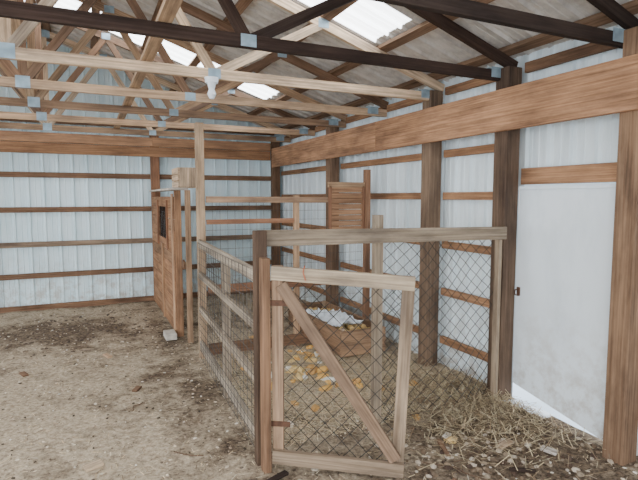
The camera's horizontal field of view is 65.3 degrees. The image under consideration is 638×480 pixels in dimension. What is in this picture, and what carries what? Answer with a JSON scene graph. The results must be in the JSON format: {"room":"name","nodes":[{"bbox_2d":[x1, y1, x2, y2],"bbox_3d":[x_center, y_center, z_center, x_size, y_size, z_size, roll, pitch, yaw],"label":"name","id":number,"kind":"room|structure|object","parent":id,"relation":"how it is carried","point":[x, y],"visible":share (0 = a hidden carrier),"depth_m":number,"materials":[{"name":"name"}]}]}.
{"room":"farm building","nodes":[
{"label":"farm building","id":0,"kind":"room"},
{"bbox_2d":[0,41,281,307],"bbox_3d":[-4.037,-0.969,7.538,7.400,4.094,0.024,-2,5,-25],"label":"wall","id":1,"kind":"structure","parent":0,"point":[14,191],"depth_m":7.84,"materials":[{"name":"metal"}]},
{"bbox_2d":[0,118,273,312],"bbox_3d":[-4.478,-0.358,7.351,8.100,2.890,0.035,-2,5,-25],"label":"wall girts","id":2,"kind":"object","parent":1,"relation":"attached to","point":[2,173],"depth_m":7.84,"materials":[{"name":"brown wood"}]},
{"bbox_2d":[0,291,637,479],"bbox_3d":[-2.641,1.476,2.546,9.250,0.090,10.600,-2,5,-25],"label":"floor","id":3,"kind":"structure","parent":0,"point":[178,470],"depth_m":3.91,"materials":[{"name":"brown soil"}]},
{"bbox_2d":[19,371,28,376],"bbox_3d":[-2.826,1.283,4.768,0.101,0.024,0.050,4,6,40],"label":"scrap","id":4,"kind":"object","parent":3,"relation":"on","point":[23,374],"visible":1,"depth_m":4.75,"materials":[{"name":"brown wood"}]},
{"bbox_2d":[82,459,103,472],"bbox_3d":[-1.434,1.432,3.163,0.111,0.024,0.075,-4,7,-42],"label":"scrap","id":5,"kind":"object","parent":3,"relation":"on","point":[98,463],"visible":1,"depth_m":3.15,"materials":[{"name":"beige wood"}]},
{"bbox_2d":[103,353,112,357],"bbox_3d":[-2.273,1.244,5.356,0.121,0.024,0.050,4,6,40],"label":"scrap","id":6,"kind":"object","parent":3,"relation":"on","point":[107,355],"visible":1,"depth_m":5.34,"materials":[{"name":"beige wood"}]},
{"bbox_2d":[132,386,141,391],"bbox_3d":[-1.627,1.329,4.448,0.050,0.024,0.091,1,5,8],"label":"scrap","id":7,"kind":"object","parent":3,"relation":"on","point":[137,388],"visible":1,"depth_m":4.43,"materials":[{"name":"brown wood"}]},
{"bbox_2d":[149,136,160,300],"bbox_3d":[-2.659,-0.361,8.138,0.130,2.780,0.130,-2,5,-25],"label":"wall post","id":8,"kind":"object","parent":3,"relation":"on","point":[154,161],"visible":0.14,"depth_m":8.02,"materials":[{"name":"brown wood"}]},
{"bbox_2d":[149,187,187,336],"bbox_3d":[-2.124,0.211,6.976,0.170,1.840,2.460,-2,5,-25],"label":"door","id":9,"kind":"structure","parent":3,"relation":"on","point":[167,246],"depth_m":6.47,"materials":[{"name":"brown wood"}]},
{"bbox_2d":[172,167,195,187],"bbox_3d":[-1.630,-0.751,6.055,0.240,0.234,0.470,-2,5,-25],"label":"wooden crate","id":10,"kind":"object","parent":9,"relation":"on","point":[183,177],"visible":0.83,"depth_m":5.84,"materials":[{"name":"beige wood"}]},
{"bbox_2d":[163,329,176,340],"bbox_3d":[-1.805,1.150,6.038,0.130,0.070,0.250,-2,5,-25],"label":"concrete block","id":11,"kind":"object","parent":3,"relation":"on","point":[170,334],"visible":1,"depth_m":5.95,"materials":[{"name":"grey concrete"}]},
{"bbox_2d":[181,190,193,342],"bbox_3d":[-1.585,0.317,5.928,0.085,1.810,0.326,-2,5,-25],"label":"post","id":12,"kind":"object","parent":3,"relation":"on","point":[187,265],"depth_m":5.79,"materials":[{"name":"brown wood"}]},
{"bbox_2d":[194,122,207,358],"bbox_3d":[-1.236,0.036,5.228,0.080,2.490,0.080,-2,5,-25],"label":"fence post","id":13,"kind":"object","parent":3,"relation":"on","point":[198,126],"visible":0.64,"depth_m":5.16,"materials":[{"name":"beige wood"}]},
{"bbox_2d":[197,239,253,445],"bbox_3d":[-0.801,0.717,4.242,0.094,1.282,2.134,-2,5,-23],"label":"fence","id":14,"kind":"object","parent":3,"relation":"on","point":[227,261],"visible":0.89,"depth_m":4.12,"materials":[{"name":"beige wood"}]},
{"bbox_2d":[252,230,266,465],"bbox_3d":[-0.373,0.699,3.186,0.090,1.522,0.110,-2,5,-25],"label":"gate post","id":15,"kind":"object","parent":3,"relation":"on","point":[259,237],"visible":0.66,"depth_m":3.15,"materials":[{"name":"brown wood"}]},
{"bbox_2d":[259,257,271,473],"bbox_3d":[-0.333,0.787,3.093,0.055,1.361,0.085,-2,5,-25],"label":"gate post","id":16,"kind":"object","parent":3,"relation":"on","point":[264,262],"visible":1,"depth_m":3.07,"materials":[{"name":"brown wood"}]},
{"bbox_2d":[270,265,415,478],"bbox_3d":[0.122,0.798,3.061,0.906,1.298,0.102,1,5,7],"label":"gate","id":17,"kind":"object","parent":16,"relation":"attached to","point":[282,294],"visible":0.98,"depth_m":3.03,"materials":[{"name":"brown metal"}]},
{"bbox_2d":[271,142,280,264],"bbox_3d":[-0.783,-0.421,9.011,0.130,2.750,0.130,-2,5,-25],"label":"wall post","id":18,"kind":"object","parent":3,"relation":"on","point":[275,171],"visible":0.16,"depth_m":8.93,"materials":[{"name":"brown wood"}]},
{"bbox_2d":[266,470,288,479],"bbox_3d":[-0.307,1.457,2.994,0.040,0.024,0.300,5,7,45],"label":"scrap","id":19,"kind":"object","parent":3,"relation":"on","point":[280,475],"visible":1,"depth_m":3.05,"materials":[{"name":"brown wood"}]},
{"bbox_2d":[205,169,370,354],"bbox_3d":[-0.302,0.220,5.601,1.920,2.040,0.125,-2,5,-21],"label":"fence","id":20,"kind":"object","parent":3,"relation":"on","point":[349,201],"visible":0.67,"depth_m":5.67,"materials":[{"name":"brown wood"}]},
{"bbox_2d":[128,372,486,479],"bbox_3d":[-0.248,1.391,3.717,2.800,0.032,2.300,0,5,1],"label":"twigs","id":21,"kind":"object","parent":3,"relation":"on","point":[172,372],"visible":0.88,"depth_m":3.29,"materials":[{"name":"brown wood"}]},
{"bbox_2d":[0,297,635,479],"bbox_3d":[-1.595,1.232,4.671,5.406,0.199,7.256,-2,5,-25],"label":"litter","id":22,"kind":"object","parent":3,"relation":"on","point":[439,377],"visible":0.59,"depth_m":3.91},
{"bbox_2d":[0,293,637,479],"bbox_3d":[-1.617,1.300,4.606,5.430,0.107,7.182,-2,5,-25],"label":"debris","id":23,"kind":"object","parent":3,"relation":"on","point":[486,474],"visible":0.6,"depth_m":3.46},
{"bbox_2d":[326,127,338,305],"bbox_3d":[0.185,-0.242,6.932,0.140,2.750,0.140,-2,5,-25],"label":"wall post","id":24,"kind":"object","parent":3,"relation":"on","point":[332,165],"visible":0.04,"depth_m":6.90,"materials":[{"name":"brown wood"}]},
{"bbox_2d":[288,300,385,356],"bbox_3d":[0.163,1.030,6.090,0.550,0.302,1.530,-2,5,-25],"label":"box","id":25,"kind":"object","parent":3,"relation":"on","point":[341,316],"visible":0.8,"depth_m":5.66,"materials":[{"name":"brown cardboard"}]},
{"bbox_2d":[240,335,456,444],"bbox_3d":[0.018,1.290,4.759,1.333,0.110,3.086,-2,5,-25],"label":"scraps","id":26,"kind":"object","parent":3,"relation":"on","point":[300,376],"visible":0.4,"depth_m":4.71,"materials":[{"name":"yellow food"}]},
{"bbox_2d":[266,215,506,424],"bbox_3d":[0.523,0.615,3.695,2.033,1.600,0.150,-2,5,-22],"label":"fence","id":27,"kind":"object","parent":3,"relation":"on","point":[377,235],"visible":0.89,"depth_m":3.73,"materials":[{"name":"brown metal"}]},
{"bbox_2d":[418,90,442,366],"bbox_3d":[1.106,-0.072,4.964,0.140,2.750,0.140,-2,5,-25],"label":"wall post","id":28,"kind":"object","parent":3,"relation":"on","point":[431,152],"visible":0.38,"depth_m":4.92,"materials":[{"name":"brown wood"}]},
{"bbox_2d":[437,439,450,456],"bbox_3d":[0.850,1.420,3.400,0.030,0.024,0.220,0,5,-4],"label":"scrap","id":29,"kind":"object","parent":3,"relation":"on","point":[442,446],"visible":0.9,"depth_m":3.39,"materials":[{"name":"brown wood"}]},
{"bbox_2d":[495,439,512,449],"bbox_3d":[1.276,1.407,3.432,0.141,0.024,0.050,-4,6,-36],"label":"scrap","id":30,"kind":"object","parent":3,"relation":"on","point":[504,443],"visible":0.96,"depth_m":3.42,"materials":[{"name":"beige wood"}]},
{"bbox_2d":[487,66,521,400],"bbox_3d":[1.516,0.004,4.088,0.140,2.750,0.140,-2,5,-25],"label":"wall post","id":31,"kind":"object","parent":3,"relation":"on","point":[506,143],"visible":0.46,"depth_m":4.03,"materials":[{"name":"brown wood"}]},
{"bbox_2d":[509,467,536,473],"bbox_3d":[1.266,1.431,3.097,0.160,0.024,0.025,1,5,6],"label":"scrap","id":32,"kind":"object","parent":3,"relation":"on","point":[524,470],"visible":0.86,"depth_m":3.09,"materials":[{"name":"brown wood"}]},
{"bbox_2d":[502,399,552,417],"bbox_3d":[1.656,1.338,3.969,0.207,0.032,0.360,-2,5,-25],"label":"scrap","id":33,"kind":"object","parent":3,"relation":"on","point":[545,414],"visible":0.46,"depth_m":3.95,"materials":[{"name":"white paper"}]},
{"bbox_2d":[540,445,557,455],"bbox_3d":[1.542,1.408,3.335,0.101,0.024,0.060,4,6,40],"label":"scrap","id":34,"kind":"object","parent":3,"relation":"on","point":[549,449],"visible":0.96,"depth_m":3.32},
{"bbox_2d":[602,26,637,465],"bbox_3d":[1.960,0.086,3.140,0.140,2.750,0.140,-2,5,-25],"label":"wall post","id":35,"kind":"object","parent":3,"relation":"on","point":[620,429],"visible":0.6,"depth_m":3.13,"materials":[{"name":"brown wood"}]},
{"bbox_3d":[2.805,0.241,1.334,0.140,2.750,0.140,-2,5,-25],"label":"wall post","id":36,"kind":"object","parent":3,"relation":"on","visible":0},
{"bbox_2d":[271,54,637,166],"bbox_3d":[1.185,-1.073,4.493,0.040,0.325,9.480,-2,5,-25],"label":"header beam","id":37,"kind":"structure","parent":36,"relation":"attached to","point":[609,87],"depth_m":3.95,"materials":[{"name":"brown wood"}]},
{"bbox_2d":[0,29,290,142],"bbox_3d":[-3.789,-2.211,6.896,7.325,1.370,0.047,-2,5,-25],"label":"roof truss","id":38,"kind":"object","parent":37,"relation":"on","point":[45,125],"depth_m":7.29,"materials":[{"name":"beige wood"}]},
{"bbox_2d":[0,3,315,135],"bbox_3d":[-3.366,-2.133,5.993,7.325,1.370,0.047,-2,5,-25],"label":"roof truss","id":39,"kind":"object","parent":37,"relation":"on","point":[40,114],"depth_m":6.38,"materials":[{"name":"beige wood"}]},
{"bbox_2d":[0,0,347,127],"bbox_3d":[-2.944,-2.055,5.090,7.325,1.370,0.047,-2,5,-25],"label":"roof truss","id":40,"kind":"object","parent":37,"relation":"on","point":[37,101],"depth_m":5.60,"materials":[{"name":"beige wood"}]},
{"bbox_2d":[0,0,388,116],"bbox_3d":[-2.521,-1.977,4.187,7.325,1.370,0.047,-2,5,-25],"label":"roof truss","id":41,"kind":"object","parent":37,"relation":"on","point":[22,78],"depth_m":4.77,"materials":[{"name":"beige wood"}]},
{"bbox_2d":[0,0,444,100],"bbox_3d":[-2.098,-1.899,3.284,7.325,1.370,0.047,-2,5,-25],"label":"roof truss","id":42,"kind":"object","parent":37,"relation":"on","point":[10,49],"depth_m":3.97,"materials":[{"name":"beige wood"}]},
{"bbox_2d":[204,76,218,98],"bbox_3d":[-0.838,-1.183,3.886,0.110,0.160,0.110,-2,5,-25],"label":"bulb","id":43,"kind":"object","parent":42,"relation":"attached to","point":[211,81],"visible":1,"depth_m":3.86,"materials":[{"name":"white glass"}]},
{"bbox_2d":[0,0,517,80],"bbox_3d":[-1.714,-1.828,2.462,7.325,1.370,0.047,-2,5,-25],"label":"roof truss","id":44,"kind":"object","parent":37,"relation":"on","point":[262,39],"depth_m":3.16,"materials":[{"name":"brown wood"}]},
{"bbox_2d":[371,0,637,48],"bbox_3d":[-1.291,-1.750,1.559,7.325,1.370,0.047,-2,5,-25],"label":"roof truss","id":45,"kind":"object","parent":37,"relation":"on","point":[467,9],"depth_m":2.76,"materials":[{"name":"brown wood"}]},
{"bbox_3d":[-4.816,-0.274,7.136,0.130,2.780,0.130,-2,5,-25],"label":"wall post","id":46,"kind":"object","parent":3,"relation":"on","visible":0},
{"bbox_2d":[0,130,270,160],"bbox_3d":[-4.472,-1.405,7.094,7.970,0.300,0.050,-2,5,-25],"label":"header beam","id":47,"kind":"structure","parent":46,"relation":"attached to","point":[32,142],"depth_m":7.74,"materials":[{"name":"brown wood"}]},
{"bbox_2d":[24,0,637,134],"bbox_3d":[-1.991,-1.990,3.105,7.650,1.297,10.000,-2,5,-25],"label":"ceiling","id":48,"kind":"structure","parent":0,"point":[375,23],"depth_m":4.63,"materials":[{"name":"metal"},{"name":"translucent plastic"}]},
{"bbox_2d":[33,0,637,128],"bbox_3d":[-1.986,-1.997,3.034,7.153,1.213,9.670,-2,5,-25],"label":"roof","id":49,"kind":"structure","parent":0,"point":[598,19],"depth_m":4.31,"materials":[{"name":"brown wood"}]},
{"bbox_2d":[10,0,182,128],"bbox_3d":[-2.169,-1.840,3.145,2.130,1.112,8.800,-2,5,-25],"label":"truss bracing","id":50,"kind":"object","parent":49,"relation":"attached to","point":[168,10],"visible":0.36,"depth_m":3.51,"materials":[{"name":"brown wood"}]},
{"bbox_2d":[281,25,637,455],"bbox_3d":[1.371,-0.122,4.729,0.024,2.890,9.800,-2,5,-25],"label":"wall","id":51,"kind":"structure","parent":0,"point":[593,140],"depth_m":4.86,"materials":[{"name":"white metal"}]},
{"bbox_2d":[281,43,616,361],"bbox_3d":[1.355,-0.200,4.676,0.037,2.526,9.530,-2,5,-25],"label":"wall girts","id":52,"kind":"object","parent":51,"relation":"attached to","point":[598,172],"depth_m":4.56,"materials":[{"name":"brown wood"}]},
{"bbox_2d":[513,183,615,439],"bbox_3d":[1.797,0.485,3.679,0.079,1.780,0.900,-2,5,-25],"label":"door","id":53,"kind":"structure","parent":51,"relation":"in","point":[565,247],"depth_m":3.66,"materials":[{"name":"white paint"}]},
{"bbox_2d":[512,215,594,435],"bbox_3d":[0.000,1.753,0.151,80.000,0.001,80.000,-2,5,-25],"label":"ground","id":54,"kind":"structure","parent":0,"point":[518,391],"depth_m":4.26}
]}

